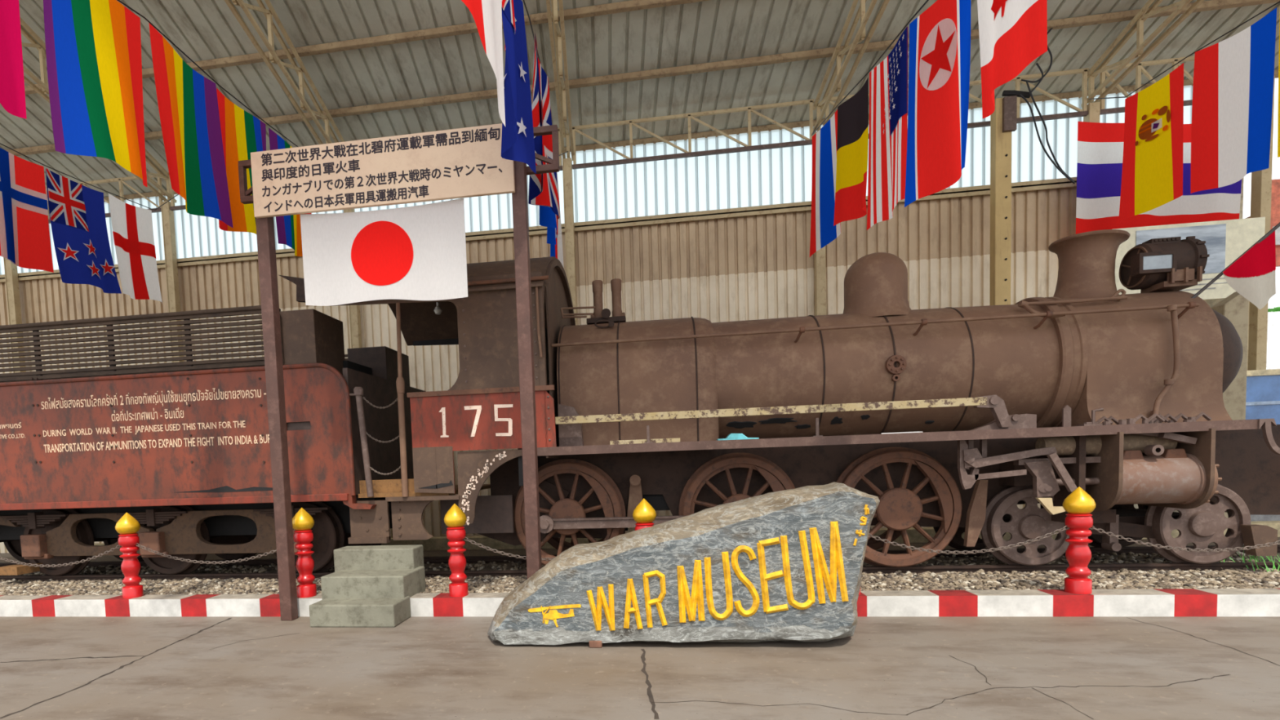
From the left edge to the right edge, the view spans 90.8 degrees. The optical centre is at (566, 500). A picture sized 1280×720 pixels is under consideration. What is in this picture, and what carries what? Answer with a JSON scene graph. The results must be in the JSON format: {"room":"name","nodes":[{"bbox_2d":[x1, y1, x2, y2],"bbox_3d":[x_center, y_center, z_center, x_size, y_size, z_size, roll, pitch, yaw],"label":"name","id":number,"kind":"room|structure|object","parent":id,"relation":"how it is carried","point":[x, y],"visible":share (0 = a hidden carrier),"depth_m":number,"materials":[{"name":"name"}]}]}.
{"room":"museum","nodes":[
{"label":"museum","id":0,"kind":"room"},
{"bbox_2d":[0,177,1244,553],"bbox_3d":[-2.591,-1.721,10.394,23.980,5.000,0.058,-2,3,8],"label":"wall","id":1,"kind":"structure","parent":0,"point":[756,267],"depth_m":9.60,"materials":[{"name":"beige metal"}]},
{"bbox_2d":[0,84,1192,275],"bbox_3d":[-2.672,-4.781,10.247,24.025,1.170,0.030,-2,3,8],"label":"window","id":2,"kind":"structure","parent":1,"relation":"in","point":[780,175],"depth_m":9.56,"materials":[{"name":"white glass"}]},
{"bbox_2d":[0,552,1279,719],"bbox_3d":[5.347,1.005,1.828,70.000,0.001,55.000,-2,3,8],"label":"floor","id":3,"kind":"structure","parent":0,"point":[52,668],"depth_m":3.84,"materials":[{"name":"concrete"}]},
{"bbox_2d":[3,257,26,373],"bbox_3d":[-9.779,-1.992,11.252,0.135,5.950,0.130,-2,3,8],"label":"wall column","id":4,"kind":"structure","parent":3,"relation":"on","point":[10,268],"depth_m":11.12,"materials":[{"name":"beige metal"}]},
{"bbox_2d":[0,177,1076,282],"bbox_3d":[-2.701,-4.176,10.196,23.950,0.130,0.055,-2,3,8],"label":"beam","id":5,"kind":"structure","parent":4,"relation":"attached to","point":[1062,182],"depth_m":9.57,"materials":[{"name":"metal"}]},
{"bbox_2d":[160,200,184,362],"bbox_3d":[-6.663,-2.076,10.799,0.135,5.950,0.130,-2,3,8],"label":"wall column","id":6,"kind":"structure","parent":3,"relation":"on","point":[167,215],"depth_m":10.65,"materials":[{"name":"beige metal"}]},
{"bbox_2d":[19,17,176,202],"bbox_3d":[-7.015,-6.123,6.766,0.182,2.586,7.796,-2,3,3],"label":"roof truss","id":7,"kind":"object","parent":6,"relation":"on","point":[41,46],"visible":0.45,"depth_m":8.27,"materials":[{"name":"metal"}]},
{"bbox_2d":[0,142,178,210],"bbox_3d":[-6.159,-4.553,8.301,0.285,1.061,4.223,-2,3,3],"label":"rope","id":8,"kind":"object","parent":7,"relation":"hanging from","point":[0,143],"visible":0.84,"depth_m":7.99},
{"bbox_2d":[0,147,53,272],"bbox_3d":[-6.262,-3.295,7.000,0.098,1.262,0.969,-2,3,6],"label":"flag","id":9,"kind":"object","parent":8,"relation":"hanging from","point":[24,233],"visible":1,"depth_m":7.22,"materials":[{"name":"red fabric"}]},
{"bbox_2d":[45,168,121,293],"bbox_3d":[-6.121,-3.363,7.982,0.162,1.330,0.940,-2,3,8],"label":"flag","id":10,"kind":"object","parent":8,"relation":"hanging from","point":[77,213],"visible":1,"depth_m":7.86,"materials":[{"name":"blue fabric"}]},
{"bbox_2d":[108,193,162,302],"bbox_3d":[-6.010,-3.477,8.754,0.109,1.340,0.829,-1,3,10],"label":"flag","id":11,"kind":"object","parent":8,"relation":"hanging from","point":[132,225],"visible":1,"depth_m":8.75,"materials":[{"name":"white fabric"}]},
{"bbox_2d":[45,173,162,223],"bbox_3d":[-8.327,-5.163,10.826,3.010,0.615,0.050,-2,3,8],"label":"girder","id":12,"kind":"object","parent":6,"relation":"attached to","point":[121,180],"visible":0.39,"depth_m":10.69,"materials":[{"name":"beige metal"}]},
{"bbox_2d":[343,208,362,348],"bbox_3d":[-3.438,-2.163,10.331,0.135,5.950,0.130,-2,3,8],"label":"wall column","id":13,"kind":"structure","parent":3,"relation":"on","point":[354,310],"depth_m":10.24,"materials":[{"name":"beige paint"}]},
{"bbox_2d":[168,172,186,210],"bbox_3d":[-5.157,-5.249,10.366,3.120,0.615,0.050,-2,3,8],"label":"girder","id":14,"kind":"object","parent":13,"relation":"attached to","point":[173,207],"visible":0.12,"depth_m":10.57,"materials":[{"name":"beige metal"}]},
{"bbox_2d":[224,0,344,144],"bbox_3d":[-3.790,-6.210,6.297,0.182,2.586,7.796,-2,3,3],"label":"roof truss","id":15,"kind":"object","parent":13,"relation":"on","point":[273,58],"visible":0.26,"depth_m":8.18,"materials":[{"name":"beige metal"}]},
{"bbox_2d":[117,0,297,146],"bbox_3d":[-3.223,-4.407,6.419,0.327,1.342,7.120,-2,3,4],"label":"rope","id":16,"kind":"object","parent":15,"relation":"hanging from","point":[144,17],"visible":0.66,"depth_m":5.52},
{"bbox_2d":[0,0,26,119],"bbox_3d":[-3.510,-2.972,3.594,0.086,1.142,0.780,-2,3,8],"label":"flag","id":17,"kind":"object","parent":16,"relation":"hanging from","point":[12,93],"visible":1,"depth_m":3.93,"materials":[{"name":"fabric"}]},
{"bbox_2d":[43,0,147,186],"bbox_3d":[-3.376,-3.081,4.590,0.180,1.351,0.860,-2,3,8],"label":"flag","id":18,"kind":"object","parent":16,"relation":"hanging from","point":[93,47],"visible":1,"depth_m":4.46,"materials":[{"name":"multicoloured fabric"}]},
{"bbox_2d":[148,22,233,227],"bbox_3d":[-3.260,-3.156,5.414,0.176,1.305,0.810,-2,3,8],"label":"flag","id":19,"kind":"object","parent":16,"relation":"hanging from","point":[188,101],"visible":1,"depth_m":5.49,"materials":[{"name":"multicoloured fabric"}]},
{"bbox_2d":[216,88,266,234],"bbox_3d":[-3.150,-3.212,6.159,0.171,1.288,0.720,-2,3,8],"label":"flag","id":20,"kind":"object","parent":16,"relation":"hanging from","point":[242,134],"visible":0.43,"depth_m":6.03,"materials":[{"name":"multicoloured fabric"}]},
{"bbox_2d":[268,128,311,256],"bbox_3d":[-3.038,-3.337,6.933,0.099,1.238,0.740,-2,3,6],"label":"flag","id":21,"kind":"object","parent":16,"relation":"hanging from","point":[288,227],"visible":0.3,"depth_m":6.77,"materials":[{"name":"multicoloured fabric"}]},
{"bbox_2d":[309,544,425,627],"bbox_3d":[-1.784,0.750,5.643,0.850,0.570,0.890,-2,3,8],"label":"concrete steps","id":22,"kind":"structure","parent":3,"relation":"on","point":[370,585],"depth_m":5.47,"materials":[{"name":"grey concrete"}]},
{"bbox_2d":[238,123,559,620],"bbox_3d":[-1.399,-0.971,5.307,2.805,4.015,0.188,-2,3,8],"label":"sign frame","id":23,"kind":"object","parent":3,"relation":"on","point":[466,162],"visible":1,"depth_m":5.15,"materials":[{"name":"brown paint"}]},
{"bbox_2d":[300,198,467,306],"bbox_3d":[-1.527,-2.032,5.213,1.430,0.797,0.029,-2,3,8],"label":"flag","id":24,"kind":"object","parent":23,"relation":"hanging from","point":[415,252],"visible":1,"depth_m":5.20,"materials":[{"name":"white fabric"}]},
{"bbox_2d":[562,158,577,324],"bbox_3d":[0.113,-2.259,9.815,0.135,5.950,0.130,-2,3,8],"label":"wall column","id":25,"kind":"structure","parent":3,"relation":"on","point":[566,162],"depth_m":9.65,"materials":[{"name":"beige metal"}]},
{"bbox_2d":[546,0,573,160],"bbox_3d":[-0.238,-6.306,5.782,0.182,2.586,7.796,-2,3,3],"label":"roof truss","id":26,"kind":"object","parent":25,"relation":"on","point":[559,38],"visible":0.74,"depth_m":8.13,"materials":[{"name":"beige paint"}]},
{"bbox_2d":[522,0,568,155],"bbox_3d":[-0.263,-4.450,6.134,0.120,1.231,6.808,-2,3,6],"label":"rope","id":27,"kind":"object","parent":26,"relation":"hanging from","point":[522,0],"visible":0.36,"depth_m":5.17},
{"bbox_2d":[461,0,505,125],"bbox_3d":[-0.512,-3.046,3.626,0.103,1.310,0.831,-1,4,19],"label":"flag","id":28,"kind":"object","parent":27,"relation":"hanging from","point":[486,14],"visible":1,"depth_m":3.72,"materials":[{"name":"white fabric"}]},
{"bbox_2d":[501,0,536,173],"bbox_3d":[-0.397,-3.121,4.423,0.210,1.302,0.820,-2,3,8],"label":"flag","id":29,"kind":"object","parent":27,"relation":"hanging from","point":[517,144],"visible":0.95,"depth_m":4.63,"materials":[{"name":"blue fabric"}]},
{"bbox_2d":[528,33,559,219],"bbox_3d":[-0.242,-3.296,5.596,0.211,1.362,0.804,-2,3,8],"label":"flag","id":30,"kind":"object","parent":27,"relation":"hanging from","point":[543,188],"visible":0.71,"depth_m":5.62,"materials":[{"name":"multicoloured fabric"}]},
{"bbox_2d":[539,106,557,244],"bbox_3d":[-0.181,-3.388,6.440,0.152,1.381,0.801,-2,3,5],"label":"flag","id":31,"kind":"object","parent":27,"relation":"hanging from","point":[548,218],"visible":0.12,"depth_m":6.21,"materials":[{"name":"blue fabric"}]},
{"bbox_2d":[550,172,564,268],"bbox_3d":[-0.158,-3.410,7.346,0.140,1.605,0.902,-2,3,4],"label":"flag","id":32,"kind":"object","parent":27,"relation":"hanging from","point":[556,251],"visible":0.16,"depth_m":7.72,"materials":[{"name":"red fabric"}]},
{"bbox_2d":[557,128,562,170],"bbox_3d":[-1.768,-5.340,9.874,3.450,0.615,0.050,-2,3,8],"label":"girder","id":33,"kind":"object","parent":25,"relation":"attached to","point":[559,138],"visible":0.13,"depth_m":9.62,"materials":[{"name":"beige metal"}]},
{"bbox_2d":[588,640,603,648],"bbox_3d":[0.225,1.002,4.563,0.090,0.050,0.340,-2,3,8],"label":"brick","id":34,"kind":"object","parent":3,"relation":"on","point":[593,644],"visible":0.46,"depth_m":4.39,"materials":[{"name":"brick"}]},
{"bbox_2d":[0,588,1279,616],"bbox_3d":[-0.095,0.904,5.441,16.200,0.165,0.210,-2,3,8],"label":"kerb","id":35,"kind":"object","parent":3,"relation":"on","point":[1154,602],"visible":0.64,"depth_m":4.94,"materials":[{"name":"white paint"}]},
{"bbox_2d":[115,512,143,598],"bbox_3d":[-4.187,0.524,6.014,0.199,0.817,0.199,-2,3,8],"label":"bollard","id":36,"kind":"object","parent":35,"relation":"on","point":[126,526],"visible":1,"depth_m":5.96,"materials":[{"name":"red paint"}]},
{"bbox_2d":[0,545,120,567],"bbox_3d":[-5.077,0.549,6.144,1.678,0.224,0.029,-2,3,8],"label":"chain","id":37,"kind":"object","parent":36,"relation":"hanging from","point":[113,549],"visible":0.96,"depth_m":6.13,"materials":[{"name":"metal"}]},
{"bbox_2d":[135,542,295,564],"bbox_3d":[-3.296,0.496,5.885,1.678,0.214,0.029,-2,3,8],"label":"chain","id":38,"kind":"object","parent":36,"relation":"hanging from","point":[145,548],"visible":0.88,"depth_m":5.90,"materials":[{"name":"metal"}]},
{"bbox_2d":[292,507,316,597],"bbox_3d":[-2.406,0.476,5.756,0.199,0.817,0.199,-2,3,8],"label":"bollard","id":39,"kind":"object","parent":35,"relation":"on","point":[303,522],"visible":0.99,"depth_m":5.70,"materials":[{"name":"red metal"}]},
{"bbox_2d":[444,503,468,597],"bbox_3d":[-0.972,0.437,5.547,0.199,0.817,0.199,-2,3,8],"label":"bollard","id":40,"kind":"object","parent":35,"relation":"on","point":[455,518],"visible":1,"depth_m":5.49,"materials":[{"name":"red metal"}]},
{"bbox_2d":[463,537,554,560],"bbox_3d":[-0.155,0.416,5.429,1.528,0.224,0.029,-2,3,8],"label":"chain","id":41,"kind":"object","parent":40,"relation":"hanging from","point":[468,540],"visible":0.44,"depth_m":5.49,"materials":[{"name":"metal"}]},
{"bbox_2d":[632,498,656,530],"bbox_3d":[0.665,0.393,5.310,0.199,0.817,0.199,-2,3,8],"label":"bollard","id":42,"kind":"object","parent":35,"relation":"on","point":[644,513],"visible":0.38,"depth_m":5.23,"materials":[{"name":"gold metal"}]},
{"bbox_2d":[1062,486,1095,594],"bbox_3d":[3.945,0.304,4.833,0.199,0.817,0.199,-2,3,8],"label":"bollard","id":43,"kind":"object","parent":35,"relation":"on","point":[1079,504],"visible":1,"depth_m":4.78,"materials":[{"name":"red metal"}]},
{"bbox_2d":[868,525,1069,554],"bbox_3d":[3.114,0.323,4.954,1.558,0.214,0.029,-2,3,8],"label":"chain","id":44,"kind":"object","parent":43,"relation":"hanging from","point":[1063,528],"visible":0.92,"depth_m":4.95,"materials":[{"name":"metal"}]},
{"bbox_2d":[1089,525,1279,552],"bbox_3d":[4.845,0.281,4.703,1.698,0.224,0.029,-2,3,8],"label":"chain","id":45,"kind":"object","parent":43,"relation":"hanging from","point":[1093,527],"visible":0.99,"depth_m":4.72,"materials":[{"name":"metal"}]},
{"bbox_2d":[487,481,879,644],"bbox_3d":[0.788,0.444,4.641,2.821,1.074,0.757,-2,3,8],"label":"rock","id":46,"kind":"object","parent":3,"relation":"on","point":[785,565],"visible":1,"depth_m":4.28,"materials":[{"name":"grey stone"}]},
{"bbox_2d":[93,520,1279,555],"bbox_3d":[0.518,0.626,8.671,16.500,0.300,0.200,-2,3,8],"label":"rail","id":47,"kind":"object","parent":3,"relation":"on","point":[914,536],"depth_m":8.76,"materials":[{"name":"brown metal"}]},
{"bbox_2d":[813,131,826,315],"bbox_3d":[3.764,-2.357,9.285,0.135,5.950,0.130,-2,3,8],"label":"wall column","id":48,"kind":"structure","parent":3,"relation":"on","point":[820,259],"depth_m":9.19,"materials":[{"name":"beige paint"}]},
{"bbox_2d":[572,98,813,169],"bbox_3d":[1.833,-5.438,9.351,3.550,0.615,0.050,-2,3,8],"label":"girder","id":49,"kind":"object","parent":48,"relation":"attached to","point":[689,153],"visible":0.92,"depth_m":9.32,"materials":[{"name":"beige metal"}]},
{"bbox_2d":[813,0,889,134],"bbox_3d":[3.412,-6.404,5.252,0.182,2.586,7.796,-2,3,3],"label":"roof truss","id":50,"kind":"object","parent":48,"relation":"on","point":[860,37],"visible":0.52,"depth_m":8.07,"materials":[{"name":"beige metal"}]},
{"bbox_2d":[811,0,928,135],"bbox_3d":[2.774,-4.215,5.926,0.350,1.891,6.420,-1,3,12],"label":"rope","id":51,"kind":"object","parent":50,"relation":"hanging from","point":[926,1],"visible":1,"depth_m":5.34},
{"bbox_2d":[809,109,840,257],"bbox_3d":[2.912,-3.589,7.058,0.071,1.472,1.023,-2,3,5],"label":"flag","id":52,"kind":"object","parent":51,"relation":"hanging from","point":[823,231],"visible":0.85,"depth_m":7.04,"materials":[{"name":"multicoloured fabric"}]},
{"bbox_2d":[833,76,868,226],"bbox_3d":[2.781,-3.343,6.045,0.139,1.355,0.912,-2,3,6],"label":"flag","id":53,"kind":"object","parent":51,"relation":"hanging from","point":[853,113],"visible":1,"depth_m":6.11,"materials":[{"name":"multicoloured fabric"}]},
{"bbox_2d":[866,26,909,230],"bbox_3d":[2.643,-3.031,5.146,0.164,1.422,0.858,-1,3,13],"label":"flag","id":54,"kind":"object","parent":51,"relation":"hanging from","point":[888,81],"visible":0.96,"depth_m":5.21,"materials":[{"name":"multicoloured fabric"}]},
{"bbox_2d":[904,0,970,207],"bbox_3d":[2.531,-2.793,4.258,0.104,1.425,0.881,-2,3,7],"label":"flag","id":55,"kind":"object","parent":51,"relation":"hanging from","point":[939,69],"visible":1,"depth_m":4.28,"materials":[{"name":"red fabric"}]},
{"bbox_2d":[977,0,1047,118],"bbox_3d":[2.385,-2.752,3.414,0.093,1.077,0.763,-1,3,15],"label":"flag","id":56,"kind":"object","parent":51,"relation":"hanging from","point":[1013,33],"visible":1,"depth_m":3.37,"materials":[{"name":"red fabric"}]},
{"bbox_2d":[989,90,1031,305],"bbox_3d":[5.982,-2.405,8.471,0.405,5.984,0.205,-2,3,8],"label":"post","id":57,"kind":"object","parent":3,"relation":"on","point":[1003,121],"visible":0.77,"depth_m":8.36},
{"bbox_2d":[1083,102,1100,122],"bbox_3d":[7.305,-2.453,8.771,0.135,5.950,0.130,-2,3,8],"label":"wall column","id":58,"kind":"structure","parent":3,"relation":"on","point":[1093,108],"depth_m":8.55,"materials":[{"name":"beige metal"}]},
{"bbox_2d":[825,67,1088,138],"bbox_3d":[5.429,-5.535,8.829,3.440,0.615,0.050,-2,3,8],"label":"girder","id":59,"kind":"object","parent":58,"relation":"attached to","point":[1083,112],"visible":0.38,"depth_m":8.65,"materials":[{"name":"beige metal"}]},
{"bbox_2d":[1080,0,1204,106],"bbox_3d":[6.954,-6.500,4.737,0.182,2.586,7.796,-2,3,3],"label":"roof truss","id":60,"kind":"object","parent":58,"relation":"on","point":[1140,44],"visible":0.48,"depth_m":7.86,"materials":[{"name":"beige metal"}]},
{"bbox_2d":[1088,0,1279,99],"bbox_3d":[6.137,-4.668,6.404,0.465,1.182,4.574,-1,4,18],"label":"rope","id":61,"kind":"object","parent":60,"relation":"hanging from","point":[1279,1],"visible":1,"depth_m":5.92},
{"bbox_2d":[1118,62,1183,222],"bbox_3d":[5.995,-3.639,6.430,0.088,1.317,0.744,-2,3,3],"label":"flag","id":62,"kind":"object","parent":61,"relation":"hanging from","point":[1152,174],"visible":1,"depth_m":6.40,"materials":[{"name":"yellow fabric"}]},
{"bbox_2d":[1190,7,1276,193],"bbox_3d":[5.883,-3.469,5.524,0.096,1.402,0.780,-2,3,8],"label":"flag","id":63,"kind":"object","parent":61,"relation":"hanging from","point":[1233,87],"visible":1,"depth_m":5.55,"materials":[{"name":"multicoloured fabric"}]},
{"bbox_2d":[1277,17,1279,157],"bbox_3d":[5.768,-3.365,4.778,0.086,1.255,0.700,-2,3,8],"label":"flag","id":64,"kind":"object","parent":61,"relation":"hanging from","point":[1278,108],"visible":1,"depth_m":5.13,"materials":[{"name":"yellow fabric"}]},
{"bbox_2d":[1099,56,1194,115],"bbox_3d":[8.169,-5.609,8.431,1.820,0.615,0.050,-2,3,8],"label":"girder","id":65,"kind":"object","parent":58,"relation":"attached to","point":[1139,68],"visible":0.32,"depth_m":8.47,"materials":[{"name":"beige metal"}]},
{"bbox_2d":[1113,217,1265,370],"bbox_3d":[8.216,-1.561,8.384,1.770,4.150,0.110,-2,3,8],"label":"display board","id":66,"kind":"object","parent":3,"relation":"on","point":[1226,240],"visible":0.15,"depth_m":8.20,"materials":[{"name":"beige paint"}]},
{"bbox_2d":[1075,121,1241,234],"bbox_3d":[7.867,-4.322,8.341,1.960,1.591,0.116,-1,3,9],"label":"flag","id":67,"kind":"object","parent":66,"relation":"attached to","point":[1100,144],"visible":0.44,"depth_m":8.40,"materials":[{"name":"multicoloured fabric"}]},
{"bbox_2d":[1135,223,1226,274],"bbox_3d":[8.064,-3.266,8.246,1.040,0.620,0.010,-2,3,8],"label":"picture","id":68,"kind":"object","parent":66,"relation":"attached to","point":[1214,235],"depth_m":8.20},
{"bbox_2d":[1211,291,1248,517],"bbox_3d":[8.129,-0.997,7.729,0.260,3.108,0.200,-2,3,8],"label":"concrete pillar","id":69,"kind":"structure","parent":3,"relation":"on","point":[1234,307],"depth_m":7.59,"materials":[{"name":"beige concrete"}]},
{"bbox_2d":[1247,75,1275,370],"bbox_3d":[9.259,-2.526,8.405,0.120,6.000,0.150,-2,3,8],"label":"wall column","id":70,"kind":"structure","parent":3,"relation":"on","point":[1261,180],"depth_m":8.34,"materials":[{"name":"beige paint"}]},
{"bbox_2d":[1245,368,1279,521],"bbox_3d":[8.882,-0.547,7.816,0.963,2.147,0.090,-2,3,8],"label":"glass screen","id":71,"kind":"object","parent":3,"relation":"on","point":[1263,386],"visible":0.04,"depth_m":7.79,"materials":[{"name":"glass"}]},
{"bbox_2d":[0,0,1279,197],"bbox_3d":[0.082,-6.686,5.625,36.985,2.564,8.981,-2,3,8],"label":"ceiling","id":72,"kind":"structure","parent":0,"point":[708,31],"depth_m":8.56,"materials":[{"name":"grey metal"}]},
{"bbox_2d":[24,0,708,94],"bbox_3d":[-0.520,-6.114,7.998,33.000,0.080,0.075,-2,3,8],"label":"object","id":73,"kind":"structure","parent":72,"relation":"attached to","point":[633,5],"depth_m":8.20,"materials":[{"name":"beige metal"}]},
{"bbox_2d":[5,0,1279,155],"bbox_3d":[-0.371,-5.901,8.982,33.000,0.080,0.075,-2,3,8],"label":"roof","id":74,"kind":"structure","parent":72,"relation":"attached to","point":[1211,5],"depth_m":8.66,"materials":[{"name":"beige metal"}]},
{"bbox_2d":[103,69,1278,201],"bbox_3d":[-0.192,-5.643,10.167,33.000,0.080,0.075,-2,3,8],"label":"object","id":75,"kind":"structure","parent":72,"relation":"attached to","point":[1128,89],"depth_m":9.71,"materials":[{"name":"beige metal"}]},
{"bbox_2d":[1019,27,1075,183],"bbox_3d":[6.206,-5.152,8.094,0.670,2.154,0.019,-2,3,8],"label":"cable","id":76,"kind":"object","parent":72,"relation":"hanging from","point":[1057,166],"visible":0.95,"depth_m":8.11,"materials":[{"name":"black rubber"}]},
{"bbox_2d":[0,537,1279,592],"bbox_3d":[-2.184,0.905,7.416,25.500,0.180,3.080,-2,3,8],"label":"trackbed","id":77,"kind":"structure","parent":0,"point":[552,551],"depth_m":7.74,"materials":[{"name":"grey gravel"}]},
{"bbox_2d":[0,551,1279,595],"bbox_3d":[-0.145,0.778,6.512,13.844,0.071,1.926,-2,3,8],"label":"ballast stones","id":78,"kind":"object","parent":77,"relation":"on","point":[1246,578],"visible":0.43,"depth_m":5.88},
{"bbox_2d":[0,561,1279,581],"bbox_3d":[-2.723,0.835,6.851,20.600,0.085,0.100,-2,3,8],"label":"rail","id":79,"kind":"object","parent":77,"relation":"on","point":[1168,566],"visible":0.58,"depth_m":5.95,"materials":[{"name":"brown metal"}]},
{"bbox_2d":[330,229,1279,567],"bbox_3d":[2.541,-0.988,6.506,9.610,3.280,2.260,-2,3,8],"label":"steam locomotive","id":80,"kind":"object","parent":79,"relation":"on","point":[1090,386],"visible":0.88,"depth_m":5.86,"materials":[{"name":"brown metal"}]},
{"bbox_2d":[609,438,679,444],"bbox_3d":[0.736,-0.550,5.902,0.653,0.040,0.050,-2,3,5],"label":"timber offcut","id":81,"kind":"object","parent":80,"relation":"on","point":[660,440],"visible":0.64,"depth_m":5.88,"materials":[{"name":"yellow paint"}]},
{"bbox_2d":[716,433,759,440],"bbox_3d":[1.587,-0.586,5.834,0.370,0.065,0.150,-2,3,8],"label":"metal lid","id":82,"kind":"object","parent":80,"relation":"on","point":[731,436],"visible":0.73,"depth_m":5.76,"materials":[{"name":"teal metal"}]},
{"bbox_2d":[881,431,922,434],"bbox_3d":[2.962,-0.592,5.550,0.360,0.012,0.120,-2,3,8],"label":"paper scrap","id":83,"kind":"object","parent":80,"relation":"on","point":[901,432],"visible":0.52,"depth_m":5.50,"materials":[{"name":"white paper"}]},
{"bbox_2d":[1142,236,1181,244],"bbox_3d":[5.572,-2.412,5.879,0.240,0.050,0.140,-2,3,8],"label":"vent","id":84,"kind":"object","parent":80,"relation":"attached to","point":[1175,239],"depth_m":5.82,"materials":[{"name":"brown metal"}]},
{"bbox_2d":[1191,222,1279,309],"bbox_3d":[5.823,-2.000,5.459,0.588,0.733,0.068,0,4,26],"label":"flag","id":85,"kind":"object","parent":80,"relation":"attached to","point":[1252,275],"visible":1,"depth_m":5.39,"materials":[{"name":"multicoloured fabric"}]},
{"bbox_2d":[0,544,1279,567],"bbox_3d":[-2.575,0.769,7.879,20.600,0.085,0.100,-2,3,8],"label":"rail","id":86,"kind":"object","parent":77,"relation":"on","point":[1135,549],"visible":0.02,"depth_m":7.59,"materials":[{"name":"brown metal"}]},
{"bbox_2d":[0,275,426,575],"bbox_3d":[-4.906,-0.808,7.564,6.564,3.325,2.185,-2,3,8],"label":"tender","id":87,"kind":"object","parent":86,"relation":"on","point":[182,449],"visible":0.92,"depth_m":6.52,"materials":[{"name":"red paint"}]},
{"bbox_2d":[1220,549,1279,572],"bbox_3d":[6.270,0.498,5.572,0.690,0.249,0.807,-2,3,8],"label":"grass tuft","id":88,"kind":"object","parent":77,"relation":"on","point":[1242,558],"visible":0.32,"depth_m":5.54,"materials":[{"name":"green plant"}]},
{"bbox_2d":[1266,311,1279,369],"bbox_3d":[25.731,-3.128,17.670,22.000,4.950,0.200,-2,3,8],"label":"wall","id":89,"kind":"structure","parent":0,"point":[1273,361],"depth_m":18.22,"materials":[{"name":"white paint"}]},
{"label":"outside","id":90,"kind":"structure","parent":0,"visible":0},
{"bbox_2d":[1270,178,1279,266],"bbox_3d":[10.519,-3.959,8.892,1.320,1.210,0.050,-2,3,8],"label":"banner","id":91,"kind":"object","parent":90,"point":[1275,195],"visible":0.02,"depth_m":8.92,"materials":[{"name":"fabric"}]},
{"bbox_2d":[1272,226,1279,245],"bbox_3d":[10.204,-3.740,8.840,0.430,0.260,0.030,-2,3,8],"label":"sign","id":92,"kind":"object","parent":91,"relation":"attached to","point":[1277,230],"visible":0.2,"depth_m":8.85,"materials":[{"name":"white"}]},
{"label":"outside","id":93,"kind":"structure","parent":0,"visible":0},
{"bbox_2d":[1267,306,1279,311],"bbox_3d":[23.098,-5.527,18.810,7.670,0.877,1.105,-2,3,8],"label":"bush","id":94,"kind":"object","parent":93,"point":[1277,308],"visible":0.02,"depth_m":18.89,"materials":[{"name":"green plant"}]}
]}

